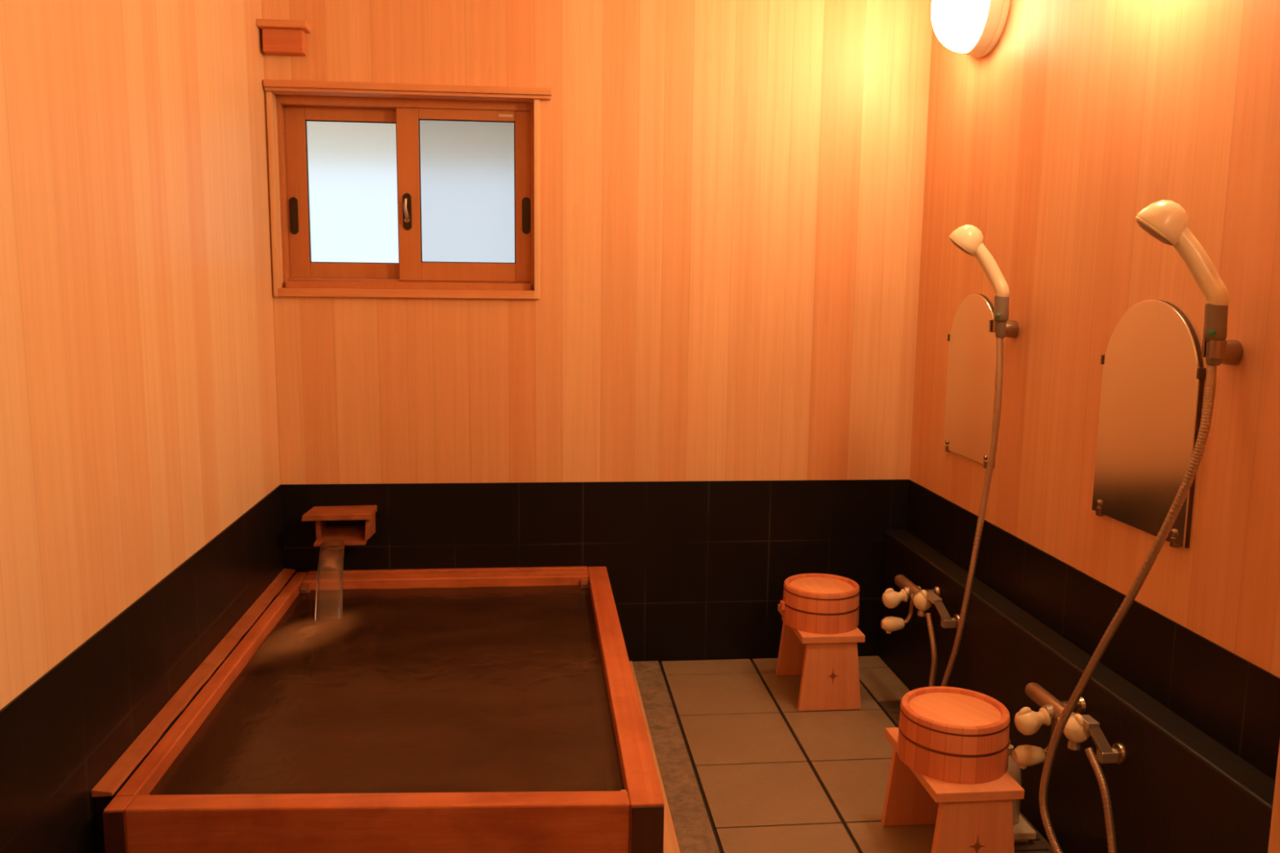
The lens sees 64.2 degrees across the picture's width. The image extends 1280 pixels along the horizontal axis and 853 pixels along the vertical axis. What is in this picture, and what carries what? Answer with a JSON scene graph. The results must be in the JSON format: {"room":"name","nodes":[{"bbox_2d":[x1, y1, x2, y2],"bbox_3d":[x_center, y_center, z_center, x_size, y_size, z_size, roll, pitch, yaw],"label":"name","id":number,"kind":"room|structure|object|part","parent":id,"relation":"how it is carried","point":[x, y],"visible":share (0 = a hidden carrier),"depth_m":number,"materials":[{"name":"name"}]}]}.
{"room":"spa","nodes":[
{"label":"spa","id":0,"kind":"room"},
{"bbox_2d":[0,0,279,710],"bbox_3d":[-0.921,-0.425,0.882,0.100,1.828,4.244,0,8,-6],"label":"wall","id":1,"kind":"structure","parent":0,"point":[139,411],"depth_m":1.93,"materials":[{"name":"wood"}]},
{"bbox_2d":[0,484,284,852],"bbox_3d":[-0.934,0.798,1.056,0.104,0.642,4.240,0,8,-6],"label":"dado","id":2,"kind":"object","parent":1,"relation":"attached to","point":[60,736],"visible":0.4,"depth_m":1.86,"materials":[{"name":"black tile"}]},
{"bbox_2d":[261,0,932,484],"bbox_3d":[-0.107,-0.741,3.146,2.182,1.828,0.140,0,8,-6],"label":"wall","id":3,"kind":"structure","parent":0,"point":[731,192],"depth_m":3.12,"materials":[{"name":"wood"}]},
{"bbox_2d":[256,18,311,56],"bbox_3d":[-1.010,-1.104,2.895,0.136,0.083,0.068,0,8,-6],"label":"vent box","id":4,"kind":"object","parent":3,"relation":"attached to","point":[279,37],"visible":1,"depth_m":2.88,"materials":[{"name":"brown wood"}]},
{"bbox_2d":[262,79,551,298],"bbox_3d":[-0.678,-0.699,3.070,0.822,0.616,0.155,0,8,-6],"label":"window","id":5,"kind":"structure","parent":3,"relation":"in","point":[393,197],"depth_m":3.09,"materials":[{"name":"brown wood"}]},
{"bbox_3d":[-1.077,-0.683,3.026,0.015,0.586,0.107,0,8,-6],"label":"casing","id":6,"kind":"part","parent":5,"relation":"part of","materials":[{"name":"brown wood"}]},
{"bbox_3d":[-1.046,-0.637,3.077,0.026,0.112,0.007,0,8,-6],"label":"finger pull","id":7,"kind":"part","parent":5,"relation":"part of","materials":[{"name":"brown metal"}]},
{"bbox_3d":[-0.876,-0.705,3.100,0.379,0.507,0.022,0,8,-6],"label":"sash","id":8,"kind":"part","parent":5,"relation":"part of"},
{"bbox_3d":[-0.871,-0.710,3.101,0.273,0.426,0.004,0,8,-6],"label":"pane","id":9,"kind":"part","parent":5,"relation":"part of","materials":[{"name":"white glass"}]},
{"bbox_3d":[-0.698,-0.403,3.087,0.755,0.025,0.073,0,8,-6],"label":"sill","id":10,"kind":"part","parent":5,"relation":"part of","materials":[{"name":"brown wood"}]},
{"bbox_3d":[-0.702,-0.648,3.068,0.018,0.074,0.022,0,8,-6],"label":"crescent lever","id":11,"kind":"part","parent":5,"relation":"part of","materials":[{"name":"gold metal"}]},
{"bbox_3d":[-0.533,-0.700,3.102,0.398,0.510,0.024,0,8,-6],"label":"sash","id":12,"kind":"part","parent":5,"relation":"part of","materials":[{"name":"brown wood"}]},
{"bbox_3d":[-0.524,-0.712,3.103,0.291,0.428,0.004,0,8,-6],"label":"pane","id":13,"kind":"part","parent":5,"relation":"part of","materials":[{"name":"white glass"}]},
{"bbox_3d":[-0.404,-0.936,3.068,0.042,0.008,0.002,0,8,-6],"label":"maker plate","id":14,"kind":"part","parent":5,"relation":"part of","materials":[{"name":"beige"}]},
{"bbox_3d":[-0.347,-0.645,3.113,0.026,0.112,0.007,0,8,-6],"label":"finger pull","id":15,"kind":"part","parent":5,"relation":"part of","materials":[{"name":"brown metal"}]},
{"bbox_3d":[-0.314,-0.685,3.104,0.016,0.586,0.107,0,8,-6],"label":"casing","id":16,"kind":"part","parent":5,"relation":"part of","materials":[{"name":"brown wood"}]},
{"bbox_2d":[280,479,910,662],"bbox_3d":[-0.122,0.482,3.320,1.982,0.642,0.144,0,8,-6],"label":"dado","id":17,"kind":"object","parent":3,"relation":"attached to","point":[697,570],"visible":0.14,"depth_m":3.26,"materials":[{"name":"black tile"}]},
{"bbox_2d":[301,505,377,546],"bbox_3d":[-0.905,0.299,3.079,0.202,0.098,0.120,0,8,-6],"label":"spout","id":18,"kind":"object","parent":17,"relation":"attached to","point":[327,535],"visible":1,"depth_m":3.05,"materials":[{"name":"brown wood"}]},
{"bbox_2d":[658,660,897,852],"bbox_3d":[0.096,1.096,1.207,2.182,0.054,4.244,0,8,-6],"label":"floor","id":19,"kind":"structure","parent":0,"point":[712,824],"depth_m":2.64,"materials":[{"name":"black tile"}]},
{"bbox_2d":[94,572,295,852],"bbox_3d":[-1.011,0.705,2.490,0.034,0.316,1.375,0,8,-6],"label":"upstand","id":20,"kind":"structure","parent":19,"relation":"on","point":[101,802],"depth_m":1.80,"materials":[{"name":"black stone"}]},
{"bbox_2d":[91,568,295,797],"bbox_3d":[-1.007,0.541,2.457,0.036,0.014,1.383,0,8,-6],"label":"plank","id":21,"kind":"object","parent":20,"relation":"on","point":[122,769],"visible":1,"depth_m":2.17,"materials":[{"name":"brown wood"}]},
{"bbox_2d":[102,566,664,852],"bbox_3d":[-0.510,0.709,2.480,0.956,0.322,1.492,0,8,-6],"label":"bathtub","id":22,"kind":"object","parent":19,"relation":"on","point":[631,820],"visible":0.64,"depth_m":1.77,"materials":[{"name":"brown wood"}]},
{"bbox_3d":[-1.001,0.610,3.063,0.026,0.280,0.030,0,8,-6],"label":"corner post","id":23,"kind":"part","parent":22,"relation":"part of","materials":[{"name":"brown wood"}]},
{"bbox_2d":[148,585,624,795],"bbox_3d":[-0.519,0.586,2.444,0.861,0.002,1.339,0,8,-6],"label":"water","id":24,"kind":"object","parent":22,"relation":"in","point":[469,689],"visible":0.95,"depth_m":2.26,"materials":[{"name":"brown liquid"}]},
{"bbox_2d":[289,625,319,643],"bbox_3d":[-0.871,0.537,2.667,0.266,0.021,0.572,4,9,20],"label":"water","id":25,"kind":"object","parent":24,"relation":"on","point":[306,633],"visible":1,"depth_m":2.65,"materials":[{"name":"white liquid"}]},
{"bbox_2d":[314,542,345,622],"bbox_3d":[-0.880,0.438,2.904,0.073,0.172,0.287,-1,8,-13],"label":"water stream","id":26,"kind":"object","parent":24,"relation":"in","point":[332,557],"visible":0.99,"depth_m":2.94,"materials":[{"name":"white"}]},
{"bbox_3d":[-0.171,0.608,3.148,0.026,0.280,0.030,0,8,-6],"label":"corner post","id":27,"kind":"part","parent":22,"relation":"part of","materials":[{"name":"brown wood"}]},
{"bbox_2d":[629,661,679,852],"bbox_3d":[0.060,0.944,2.041,0.085,0.009,2.537,0,8,-6],"label":"batten","id":28,"kind":"object","parent":19,"relation":"on","point":[670,842],"visible":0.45,"depth_m":2.38,"materials":[{"name":"brown wood"}]},
{"bbox_2d":[632,661,719,852],"bbox_3d":[0.231,1.066,1.214,0.085,0.006,4.240,0,8,-6],"label":"stone strip","id":29,"kind":"object","parent":19,"relation":"on","point":[694,833],"visible":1,"depth_m":2.58,"materials":[{"name":"grey stone"}]},
{"bbox_2d":[661,656,935,852],"bbox_3d":[0.632,1.050,1.361,0.724,0.006,4.021,0,8,-6],"label":"floor tiles","id":30,"kind":"structure","parent":19,"relation":"on","point":[762,793],"depth_m":2.63,"materials":[{"name":"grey tile"}]},
{"bbox_2d":[775,604,865,711],"bbox_3d":[0.535,0.687,3.061,0.186,0.226,0.300,0,8,-6],"label":"stool","id":31,"kind":"object","parent":30,"relation":"on","point":[828,664],"visible":0.79,"depth_m":2.93,"materials":[{"name":"brown wood"}]},
{"bbox_3d":[0.521,0.678,3.193,0.186,0.205,0.020,0,8,-6],"label":"leg","id":32,"kind":"part","parent":31,"relation":"part of","materials":[{"name":"brown wood"}]},
{"bbox_2d":[779,573,859,634],"bbox_3d":[0.530,0.521,3.016,0.235,0.115,0.225,-1,8,-9],"label":"wooden bucket","id":33,"kind":"object","parent":31,"relation":"on","point":[811,602],"visible":1,"depth_m":2.94,"materials":[{"name":"orange wood"}]},
{"bbox_3d":[0.536,0.585,3.047,0.183,0.021,0.300,0,8,-6],"label":"seat","id":34,"kind":"part","parent":31,"relation":"part of","materials":[{"name":"brown wood"}]},
{"bbox_3d":[0.548,0.716,2.933,0.186,0.205,0.020,0,8,-6],"label":"leg","id":35,"kind":"part","parent":31,"relation":"part of","materials":[{"name":"brown wood"}]},
{"bbox_2d":[880,727,1024,852],"bbox_3d":[0.659,0.815,2.185,0.186,0.226,0.300,0,8,-6],"label":"stool","id":36,"kind":"object","parent":30,"relation":"on","point":[967,818],"visible":0.77,"depth_m":2.05,"materials":[{"name":"brown wood"}]},
{"bbox_3d":[0.645,0.806,2.316,0.186,0.205,0.020,0,8,-6],"label":"leg","id":37,"kind":"part","parent":36,"relation":"part of","materials":[{"name":"brown wood"}]},
{"bbox_2d":[897,686,1010,783],"bbox_3d":[0.666,0.646,2.157,0.235,0.115,0.225,-4,10,-32],"label":"wooden bucket","id":38,"kind":"object","parent":36,"relation":"on","point":[953,735],"visible":1,"depth_m":2.08,"materials":[{"name":"orange wood"}]},
{"bbox_3d":[0.661,0.713,2.170,0.183,0.021,0.300,0,8,-6],"label":"seat","id":39,"kind":"part","parent":36,"relation":"part of","materials":[{"name":"brown wood"}]},
{"bbox_3d":[0.672,0.844,2.056,0.186,0.205,0.020,0,8,-6],"label":"leg","id":40,"kind":"part","parent":36,"relation":"part of","materials":[{"name":"brown wood"}]},
{"bbox_2d":[1013,814,1035,842],"bbox_3d":[0.807,0.899,2.297,0.119,0.030,0.120,0,8,-6],"label":"tray","id":41,"kind":"object","parent":30,"relation":"on","point":[1024,832],"visible":0.21,"depth_m":2.25,"materials":[{"name":"beige plastic"}]},
{"bbox_2d":[1006,740,1021,824],"bbox_3d":[0.820,0.791,2.286,0.068,0.187,0.068,0,8,-6],"label":"shampoo bottle","id":42,"kind":"object","parent":41,"relation":"on","point":[1014,770],"visible":0.27,"depth_m":2.26,"materials":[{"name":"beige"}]},
{"bbox_2d":[878,701,1053,852],"bbox_3d":[0.854,0.941,2.139,0.123,0.006,1.770,0,8,-6],"label":"tiles","id":43,"kind":"object","parent":19,"relation":"on","point":[1039,845],"visible":0.1,"depth_m":2.27,"materials":[{"name":"grey tile"}]},
{"bbox_2d":[879,529,1275,852],"bbox_3d":[0.920,0.694,2.478,0.074,0.466,1.784,0,8,-6],"label":"ledge","id":44,"kind":"object","parent":19,"relation":"on","point":[1178,789],"visible":0.68,"depth_m":2.11,"materials":[{"name":"black tile"}]},
{"bbox_2d":[880,574,959,633],"bbox_3d":[0.765,0.515,2.850,0.158,0.150,0.284,0,8,-6],"label":"faucet","id":45,"kind":"object","parent":44,"relation":"attached to","point":[922,600],"visible":0.98,"depth_m":2.85,"materials":[{"name":"silver metal"}]},
{"bbox_3d":[0.718,0.486,2.872,0.069,0.053,0.051,0,8,-6],"label":"knob","id":46,"kind":"part","parent":45,"relation":"part of","materials":[{"name":"beige"}]},
{"bbox_2d":[880,598,915,633],"bbox_3d":[0.732,0.533,2.881,0.099,0.105,0.043,0,8,-6],"label":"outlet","id":47,"kind":"object","parent":45,"relation":"attached to","point":[890,624],"depth_m":2.87,"materials":[{"name":"beige plastic"}]},
{"bbox_3d":[0.776,0.479,2.811,0.051,0.051,0.067,0,8,-6],"label":"knob","id":48,"kind":"part","parent":45,"relation":"part of","materials":[{"name":"beige"}]},
{"bbox_2d":[917,609,926,617],"bbox_3d":[0.779,0.505,2.814,0.024,0.034,0.024,0,8,-6],"label":"outlet","id":49,"kind":"object","parent":45,"relation":"attached to","point":[922,613],"depth_m":2.81,"materials":[{"name":"silver metal"}]},
{"bbox_3d":[0.810,0.471,2.881,0.062,0.039,0.039,0,8,-6],"label":"wall leg","id":50,"kind":"part","parent":45,"relation":"part of","materials":[{"name":"gold metal"}]},
{"bbox_3d":[0.814,0.496,2.765,0.062,0.077,0.090,0,8,-6],"label":"wall leg","id":51,"kind":"part","parent":45,"relation":"part of","materials":[{"name":"silver metal"}]},
{"bbox_2d":[1012,682,1127,768],"bbox_3d":[0.845,0.628,2.072,0.158,0.150,0.250,0,8,-6],"label":"faucet","id":52,"kind":"object","parent":44,"relation":"attached to","point":[1077,730],"visible":0.84,"depth_m":2.06,"materials":[{"name":"chrome metal"},{"name":"cream plastic"}]},
{"bbox_3d":[0.800,0.601,2.076,0.069,0.053,0.051,0,8,-6],"label":"knob","id":53,"kind":"part","parent":52,"relation":"part of","materials":[{"name":"beige plastic"}]},
{"bbox_2d":[1012,720,1057,768],"bbox_3d":[0.813,0.648,2.086,0.099,0.105,0.043,0,8,-6],"label":"handle","id":54,"kind":"object","parent":52,"relation":"attached to","point":[1024,756],"depth_m":2.07,"materials":[{"name":"beige"}]},
{"bbox_3d":[0.888,0.581,2.120,0.062,0.039,0.039,0,8,-6],"label":"wall leg","id":55,"kind":"part","parent":52,"relation":"part of","materials":[{"name":"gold metal"}]},
{"bbox_3d":[0.857,0.594,2.015,0.051,0.051,0.067,0,8,-6],"label":"knob","id":56,"kind":"part","parent":52,"relation":"part of","materials":[{"name":"beige"}]},
{"bbox_2d":[1067,740,1080,751],"bbox_3d":[0.861,0.621,2.019,0.024,0.034,0.024,0,8,-6],"label":"outlet","id":57,"kind":"object","parent":52,"relation":"attached to","point":[1075,745],"depth_m":2.01,"materials":[{"name":"silver metal"}]},
{"bbox_3d":[0.893,0.609,1.986,0.062,0.077,0.055,0,8,-6],"label":"wall leg","id":58,"kind":"part","parent":52,"relation":"part of","materials":[{"name":"silver metal"}]},
{"bbox_2d":[1267,742,1279,852],"bbox_3d":[1.022,-0.157,1.405,0.084,2.460,0.104,0,8,-6],"label":"post","id":59,"kind":"object","parent":19,"relation":"on","point":[1274,835],"depth_m":1.55,"materials":[{"name":"brown wood"}]},
{"bbox_2d":[909,0,1279,678],"bbox_3d":[1.149,-0.430,1.093,0.100,1.828,4.244,0,8,-6],"label":"wall","id":60,"kind":"structure","parent":0,"point":[1082,116],"depth_m":2.17,"materials":[{"name":"wood"}]},
{"bbox_2d":[925,224,1009,686],"bbox_3d":[0.808,0.150,2.612,0.124,1.312,0.217,-4,9,-27],"label":"shower","id":61,"kind":"object","parent":60,"relation":"attached to","point":[968,238],"visible":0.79,"depth_m":2.50,"materials":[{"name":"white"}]},
{"bbox_3d":[0.858,-0.391,2.510,0.110,0.145,0.041,6,10,32],"label":"handle","id":62,"kind":"part","parent":61,"relation":"part of","materials":[{"name":"beige plastic"}]},
{"bbox_2d":[942,293,996,468],"bbox_3d":[0.915,-0.135,2.818,0.016,0.460,0.325,0,8,-6],"label":"wall mirror","id":63,"kind":"object","parent":60,"relation":"attached to","point":[971,386],"visible":0.82,"depth_m":2.81,"materials":[{"name":"silver mirror"}]},
{"bbox_2d":[931,0,1009,57],"bbox_3d":[0.860,-1.128,2.716,0.142,0.268,0.268,0,8,-6],"label":"wall lamp","id":64,"kind":"object","parent":60,"relation":"attached to","point":[973,28],"visible":1,"depth_m":2.65,"materials":[{"name":"beige glass"}]},
{"bbox_3d":[0.835,-1.128,2.713,0.092,0.247,0.247,0,8,-6],"label":"lamp globe","id":65,"kind":"part","parent":64,"relation":"part of","materials":[{"name":"white glass"}]},
{"bbox_2d":[988,320,1018,337],"bbox_3d":[0.908,-0.245,2.557,0.107,0.047,0.054,-5,10,-36],"label":"bracket","id":66,"kind":"object","parent":60,"relation":"attached to","point":[1012,326],"visible":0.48,"depth_m":2.56,"materials":[{"name":"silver metal"}]},
{"bbox_2d":[906,480,1279,780],"bbox_3d":[1.133,0.793,1.267,0.104,0.642,4.240,0,8,-6],"label":"dado","id":67,"kind":"object","parent":60,"relation":"attached to","point":[1234,701],"visible":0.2,"depth_m":2.08,"materials":[{"name":"black tile"}]},
{"bbox_2d":[1039,200,1229,852],"bbox_3d":[0.878,0.261,1.841,0.098,1.311,0.240,-5,10,-35],"label":"shower","id":68,"kind":"object","parent":60,"relation":"attached to","point":[1166,220],"visible":1,"depth_m":1.73,"materials":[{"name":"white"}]},
{"bbox_3d":[0.939,-0.277,1.722,0.110,0.145,0.041,6,10,32],"label":"handle","id":69,"kind":"part","parent":68,"relation":"part of","materials":[{"name":"beige plastic"}]},
{"bbox_2d":[1092,299,1206,547],"bbox_3d":[0.997,-0.019,2.015,0.016,0.460,0.325,0,8,-6],"label":"wall mirror","id":70,"kind":"object","parent":60,"relation":"attached to","point":[1153,373],"visible":1,"depth_m":1.99,"materials":[{"name":"silver mirror"}]},
{"bbox_2d":[1200,339,1243,365],"bbox_3d":[0.991,-0.127,1.747,0.107,0.047,0.054,-5,10,-36],"label":"bracket","id":71,"kind":"object","parent":60,"relation":"attached to","point":[1231,351],"visible":0.76,"depth_m":1.74,"materials":[{"name":"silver metal"}]}
]}

